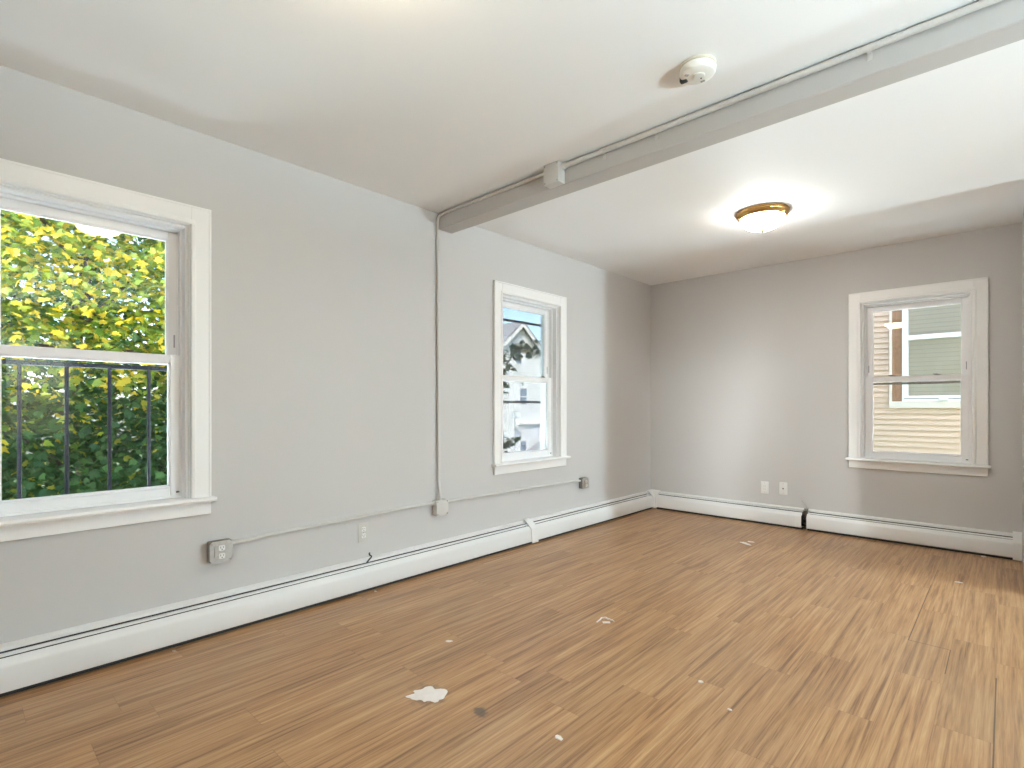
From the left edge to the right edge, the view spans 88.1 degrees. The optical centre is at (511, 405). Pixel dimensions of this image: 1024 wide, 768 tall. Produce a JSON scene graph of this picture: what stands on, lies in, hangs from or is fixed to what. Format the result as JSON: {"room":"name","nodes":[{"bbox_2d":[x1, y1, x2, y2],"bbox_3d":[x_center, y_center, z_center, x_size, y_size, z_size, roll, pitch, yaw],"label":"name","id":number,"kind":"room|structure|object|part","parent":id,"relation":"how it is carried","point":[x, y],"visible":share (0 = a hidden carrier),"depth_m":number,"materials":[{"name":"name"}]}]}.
{"room":"empty living room","nodes":[
{"label":"empty living room","id":0,"kind":"room"},
{"bbox_2d":[0,65,650,643],"bbox_3d":[-0.852,-0.107,3.365,0.200,2.400,6.700,0,0,43],"label":"wall","id":1,"kind":"structure","parent":0,"point":[324,296],"depth_m":2.99,"materials":[{"name":"paint"}]},
{"bbox_2d":[0,158,216,541],"bbox_3d":[-1.830,-0.212,2.302,0.282,1.464,0.915,0,0,43],"label":"window","id":2,"kind":"structure","parent":1,"relation":"in","point":[185,229],"depth_m":2.41,"materials":[{"name":"white paint"}]},
{"bbox_2d":[2,359,166,498],"bbox_3d":[-1.922,0.190,2.388,0.020,0.765,0.920,0,0,43],"label":"guard","id":3,"kind":"object","parent":2,"relation":"attached to","point":[19,363],"visible":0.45,"depth_m":2.34,"materials":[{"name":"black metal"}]},
{"bbox_3d":[-1.922,-0.182,2.388,0.020,0.020,0.920,0,0,43],"label":"rail","id":4,"kind":"part","parent":3,"relation":"part of","materials":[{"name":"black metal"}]},
{"bbox_3d":[-1.849,-0.514,2.320,0.030,0.634,0.659,0,0,43],"label":"sash","id":5,"kind":"part","parent":2,"relation":"part of","materials":[{"name":"glass"}]},
{"bbox_3d":[-1.823,0.092,2.295,0.030,0.666,0.659,0,0,43],"label":"sash","id":6,"kind":"part","parent":2,"relation":"part of","materials":[{"name":"white plastic"}]},
{"bbox_3d":[-1.757,0.448,2.234,0.082,0.020,0.915,0,0,43],"label":"sill","id":7,"kind":"part","parent":2,"relation":"part of","materials":[{"name":"white paint"}]},
{"bbox_2d":[207,538,235,563],"bbox_3d":[-1.412,0.705,2.577,0.057,0.102,0.122,0,0,43],"label":"outlet box","id":8,"kind":"object","parent":1,"relation":"attached to","point":[221,550],"visible":1,"depth_m":2.55,"materials":[{"name":"metal"}]},
{"bbox_2d":[219,553,224,558],"bbox_3d":[-1.399,0.724,2.552,0.004,0.026,0.028,0,0,43],"label":"receptacle","id":9,"kind":"object","parent":8,"relation":"attached to","point":[221,555],"depth_m":2.55,"materials":[{"name":"white plastic"}]},
{"bbox_2d":[219,545,224,550],"bbox_3d":[-1.399,0.686,2.552,0.004,0.026,0.028,0,0,43],"label":"receptacle","id":10,"kind":"object","parent":8,"relation":"attached to","point":[221,547],"depth_m":2.55,"materials":[{"name":"white plastic"}]},
{"bbox_2d":[0,520,531,696],"bbox_3d":[-1.410,1.003,2.553,0.086,0.180,4.550,0,0,43],"label":"baseboard heater","id":11,"kind":"object","parent":1,"relation":"attached to","point":[38,660],"visible":0.89,"depth_m":2.53,"materials":[{"name":"metal"}]},
{"bbox_2d":[522,518,538,543],"bbox_3d":[0.147,0.995,4.215,0.098,0.179,0.096,0,0,43],"label":"joint cover","id":12,"kind":"object","parent":11,"relation":"attached to","point":[534,530],"visible":1,"depth_m":4.19,"materials":[{"name":"metal"}]},
{"bbox_2d":[236,501,435,543],"bbox_3d":[-0.952,0.667,3.088,0.036,0.058,1.248,0,0,43],"label":"conduit","id":13,"kind":"object","parent":1,"relation":"attached to","point":[432,503],"visible":1,"depth_m":3.00,"materials":[{"name":"grey metal"}]},
{"bbox_2d":[358,522,367,542],"bbox_3d":[-0.890,0.759,3.170,0.010,0.114,0.070,0,0,43],"label":"wall plate","id":14,"kind":"object","parent":1,"relation":"attached to","point":[362,527],"visible":1,"depth_m":3.17,"materials":[{"name":"white plastic"}]},
{"bbox_2d":[432,499,447,515],"bbox_3d":[-0.483,0.685,3.572,0.056,0.100,0.100,0,0,43],"label":"junction box","id":15,"kind":"object","parent":1,"relation":"attached to","point":[441,507],"visible":1,"depth_m":3.55,"materials":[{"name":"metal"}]},
{"bbox_3d":[-0.468,0.685,3.558,0.004,0.100,0.100,0,0,43],"label":"plate","id":16,"kind":"part","parent":15,"relation":"part of","materials":[{"name":"white plastic"}]},
{"bbox_2d":[436,172,543,499],"bbox_3d":[-0.147,-0.333,3.256,0.978,1.935,0.046,0,0,43],"label":"conduit","id":17,"kind":"object","parent":1,"relation":"attached to","point":[438,370],"visible":0.99,"depth_m":3.57,"materials":[{"name":"grey metal"}]},
{"bbox_2d":[448,480,580,502],"bbox_3d":[0.076,0.670,4.188,0.036,0.053,1.564,0,0,43],"label":"conduit","id":18,"kind":"object","parent":1,"relation":"attached to","point":[570,481],"visible":0.94,"depth_m":4.09,"materials":[{"name":"grey metal"}]},
{"bbox_2d":[491,280,570,474],"bbox_3d":[0.095,-0.212,4.364,0.282,1.464,0.922,0,0,43],"label":"window","id":19,"kind":"structure","parent":1,"relation":"in","point":[530,325],"depth_m":4.39,"materials":[{"name":"white paint"}]},
{"bbox_3d":[0.076,-0.513,4.381,0.004,0.564,0.590,0,0,43],"label":"pane","id":20,"kind":"part","parent":19,"relation":"part of","materials":[{"name":"clear glass"}]},
{"bbox_3d":[0.102,0.090,4.357,0.004,0.586,0.590,0,0,43],"label":"pane","id":21,"kind":"part","parent":19,"relation":"part of","materials":[{"name":"clear glass"}]},
{"bbox_3d":[0.076,-0.514,4.381,0.030,0.634,0.666,0,0,43],"label":"sash","id":22,"kind":"part","parent":19,"relation":"part of","materials":[{"name":"glass"}]},
{"bbox_3d":[0.102,0.092,4.357,0.030,0.666,0.666,0,0,43],"label":"sash","id":23,"kind":"part","parent":19,"relation":"part of","materials":[{"name":"white plastic"}]},
{"bbox_3d":[0.098,-0.207,4.361,0.146,1.288,0.706,0,0,43],"label":"frame","id":24,"kind":"part","parent":19,"relation":"part of","materials":[{"name":"white plastic"}]},
{"bbox_3d":[0.168,0.448,4.295,0.082,0.020,0.922,0,0,43],"label":"sill","id":25,"kind":"part","parent":19,"relation":"part of","materials":[{"name":"white paint"}]},
{"bbox_2d":[579,477,588,488],"bbox_3d":[0.660,0.699,4.795,0.057,0.094,0.114,0,0,43],"label":"outlet box","id":26,"kind":"object","parent":1,"relation":"attached to","point":[584,483],"visible":1,"depth_m":4.76,"materials":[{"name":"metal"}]},
{"bbox_3d":[0.667,0.699,4.775,0.010,0.094,0.094,0,0,43],"label":"plate","id":27,"kind":"part","parent":26,"relation":"part of","materials":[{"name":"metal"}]},
{"bbox_2d":[530,491,652,540],"bbox_3d":[0.811,1.003,4.932,0.086,0.180,1.940,0,0,43],"label":"baseboard heater","id":28,"kind":"object","parent":1,"relation":"attached to","point":[551,525],"visible":0.84,"depth_m":4.79,"materials":[{"name":"metal"}]},
{"bbox_3d":[0.789,0.997,4.952,0.026,0.168,1.940,0,0,43],"label":"plate","id":29,"kind":"part","parent":28,"relation":"part of","materials":[{"name":"metal"}]},
{"bbox_2d":[0,507,1023,767],"bbox_3d":[1.487,1.153,1.181,6.600,0.120,7.100,0,0,43],"label":"floor","id":30,"kind":"structure","parent":0,"point":[824,650],"depth_m":2.14,"materials":[{"name":"brown wood"}]},
{"bbox_2d":[406,686,447,701],"bbox_3d":[-0.320,1.090,2.005,0.142,0.004,0.108,0,0,21],"label":"plaster patch","id":31,"kind":"object","parent":30,"relation":"on","point":[428,693],"visible":1,"depth_m":1.99,"materials":[{"name":"white paint"}]},
{"bbox_2d":[555,735,562,740],"bbox_3d":[0.154,1.091,1.740,0.031,0.003,0.022,0,0,32],"label":"chip","id":32,"kind":"object","parent":30,"relation":"on","point":[558,737],"visible":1,"depth_m":1.74,"materials":[{"name":"white paint"}]},
{"bbox_2d":[596,617,614,622],"bbox_3d":[0.471,1.089,2.689,0.095,0.009,0.071,0,0,2],"label":"paper scrap","id":33,"kind":"object","parent":30,"relation":"on","point":[601,617],"visible":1,"depth_m":2.68,"materials":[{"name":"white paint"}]},
{"bbox_2d":[0,0,1023,284],"bbox_3d":[1.487,-1.367,1.181,6.600,0.120,7.100,0,0,43],"label":"ceiling","id":34,"kind":"structure","parent":0,"point":[437,106],"depth_m":2.30,"materials":[{"name":"paint"}]},
{"bbox_2d":[679,54,715,84],"bbox_3d":[0.713,-1.282,2.030,0.134,0.050,0.134,0,0,8],"label":"smoke detector","id":35,"kind":"object","parent":34,"relation":"attached to","point":[697,69],"visible":1,"depth_m":2.00,"materials":[{"name":"plastic"}]},
{"bbox_2d":[438,0,1023,233],"bbox_3d":[1.805,-1.252,1.522,6.200,0.110,0.123,0,0,43],"label":"ceiling beam","id":36,"kind":"structure","parent":34,"relation":"attached to","point":[999,24],"depth_m":2.13,"materials":[{"name":"paint"}]},
{"bbox_2d":[544,160,564,188],"bbox_3d":[0.228,-1.251,2.866,0.102,0.110,0.064,0,0,43],"label":"junction box","id":37,"kind":"object","parent":36,"relation":"attached to","point":[554,175],"visible":0.98,"depth_m":2.84,"materials":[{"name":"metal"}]},
{"bbox_3d":[0.211,-1.251,2.848,0.102,0.110,0.004,0,0,43],"label":"plate","id":38,"kind":"part","parent":37,"relation":"part of","materials":[{"name":"white plastic"}]},
{"bbox_2d":[561,0,1002,168],"bbox_3d":[0.985,-1.276,2.181,1.939,0.054,0.033,0,0,43],"label":"conduit","id":39,"kind":"object","parent":36,"relation":"attached to","point":[869,47],"visible":1,"depth_m":2.04,"materials":[{"name":"grey metal"}]},
{"bbox_2d":[736,203,789,231],"bbox_3d":[1.689,-1.238,3.566,0.330,0.139,0.331,0,0,43],"label":"ceiling light","id":40,"kind":"object","parent":34,"relation":"attached to","point":[766,216],"visible":1,"depth_m":3.47,"materials":[{"name":"white glass"}]},
{"bbox_3d":[1.688,-1.227,3.566,0.268,0.083,0.268,0,0,43],"label":"lamp shade","id":41,"kind":"part","parent":40,"relation":"part of","materials":[{"name":"white glass"}]},
{"bbox_2d":[651,222,1021,532],"bbox_3d":[3.841,-0.107,3.703,6.600,2.400,0.200,0,0,43],"label":"wall","id":42,"kind":"structure","parent":0,"point":[749,367],"depth_m":4.71,"materials":[{"name":"paint"}]},
{"bbox_2d":[657,491,803,528],"bbox_3d":[2.062,1.003,5.164,1.405,0.180,0.086,0,0,43],"label":"baseboard heater","id":43,"kind":"object","parent":42,"relation":"attached to","point":[769,514],"visible":1,"depth_m":5.07,"materials":[{"name":"metal"}]},
{"bbox_2d":[646,489,660,507],"bbox_3d":[1.510,0.995,5.663,0.115,0.179,0.115,0,0,43],"label":"cover","id":44,"kind":"object","parent":43,"relation":"attached to","point":[654,493],"visible":1,"depth_m":5.62,"materials":[{"name":"metal"}]},
{"bbox_2d":[761,481,768,493],"bbox_3d":[2.361,0.763,4.942,0.070,0.114,0.009,0,0,43],"label":"wall plate","id":45,"kind":"object","parent":42,"relation":"attached to","point":[764,484],"visible":1,"depth_m":4.94,"materials":[{"name":"white plastic"}]},
{"bbox_2d":[779,482,786,494],"bbox_3d":[2.475,0.756,4.829,0.070,0.114,0.019,0,0,43],"label":"wall plate","id":46,"kind":"object","parent":42,"relation":"attached to","point":[782,485],"visible":1,"depth_m":4.83,"materials":[{"name":"white plastic"}]},
{"bbox_2d":[803,508,807,528],"bbox_3d":[2.602,1.001,4.686,0.033,0.176,0.054,0,0,43],"label":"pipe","id":47,"kind":"object","parent":42,"relation":"attached to","point":[805,511],"visible":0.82,"depth_m":4.67,"materials":[{"name":"metal"}]},
{"bbox_2d":[806,509,1012,559],"bbox_3d":[3.086,1.003,4.207,1.323,0.180,0.086,0,0,43],"label":"baseboard heater","id":48,"kind":"object","parent":42,"relation":"attached to","point":[997,544],"visible":0.91,"depth_m":4.12,"materials":[{"name":"metal"}]},
{"bbox_3d":[3.107,0.997,4.230,1.323,0.168,0.026,0,0,43],"label":"plate","id":49,"kind":"part","parent":48,"relation":"part of","materials":[{"name":"metal"}]},
{"bbox_2d":[1013,531,1021,560],"bbox_3d":[3.578,0.993,3.744,0.048,0.184,0.098,0,0,43],"label":"cover","id":50,"kind":"object","parent":48,"relation":"attached to","point":[1017,536],"visible":1,"depth_m":3.71,"materials":[{"name":"metal"}]},
{"bbox_2d":[845,277,990,476],"bbox_3d":[3.239,-0.212,4.250,0.910,1.464,0.282,0,0,43],"label":"window","id":51,"kind":"structure","parent":42,"relation":"in","point":[972,294],"depth_m":4.15,"materials":[{"name":"white paint"}]},
{"bbox_3d":[3.236,-0.207,4.247,0.694,1.288,0.146,0,0,43],"label":"frame","id":52,"kind":"part","parent":51,"relation":"part of","materials":[{"name":"white plastic"}]},
{"bbox_3d":[3.232,0.092,4.243,0.654,0.666,0.030,0,0,43],"label":"sash","id":53,"kind":"part","parent":51,"relation":"part of","materials":[{"name":"white plastic"}]},
{"bbox_3d":[3.257,-0.514,4.269,0.654,0.634,0.030,0,0,43],"label":"sash","id":54,"kind":"part","parent":51,"relation":"part of","materials":[{"name":"clear glass"}]},
{"bbox_3d":[3.171,0.448,4.177,0.910,0.020,0.082,0,0,43],"label":"sill","id":55,"kind":"part","parent":51,"relation":"part of","materials":[{"name":"white paint"}]},
{"bbox_2d":[1022,209,1023,570],"bbox_3d":[3.341,-0.107,3.350,0.140,2.400,1.000,0,0,43],"label":"wall","id":56,"kind":"structure","parent":0,"point":[1023,209],"depth_m":3.51,"materials":[{"name":"paint"}]},
{"label":"outside","id":57,"kind":"structure","parent":0,"visible":0},
{"bbox_2d":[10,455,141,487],"bbox_3d":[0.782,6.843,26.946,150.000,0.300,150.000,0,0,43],"label":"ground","id":58,"kind":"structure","parent":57,"point":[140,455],"depth_m":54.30,"materials":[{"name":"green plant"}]},
{"bbox_2d":[1,210,166,499],"bbox_3d":[-5.199,1.277,6.157,4.826,10.889,4.408,0,0,-11],"label":"maple tree","id":59,"kind":"object","parent":58,"relation":"on","point":[83,437],"visible":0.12,"depth_m":5.17,"materials":[{"name":"green plant"}]},
{"bbox_2d":[873,304,960,454],"bbox_3d":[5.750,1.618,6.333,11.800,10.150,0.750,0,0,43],"label":"house","id":60,"kind":"structure","parent":58,"relation":"on","point":[918,418],"depth_m":6.88,"materials":[{"name":"beige"}]},
{"bbox_3d":[5.602,-0.990,6.553,1.518,2.034,0.070,0,0,43],"label":"window trim","id":61,"kind":"part","parent":60,"relation":"part of","materials":[{"name":"white wood"}]},
{"bbox_3d":[5.660,-1.033,6.537,1.351,1.949,0.094,0,0,43],"label":"window sash","id":62,"kind":"part","parent":60,"relation":"part of","materials":[{"name":"white wood"}]},
{"bbox_2d":[909,304,960,395],"bbox_3d":[5.675,-1.068,6.554,1.231,1.879,0.010,0,0,43],"label":"blind","id":63,"kind":"object","parent":60,"relation":"hanging from","point":[942,356],"depth_m":6.78,"materials":[{"name":"white plastic"}]}
]}

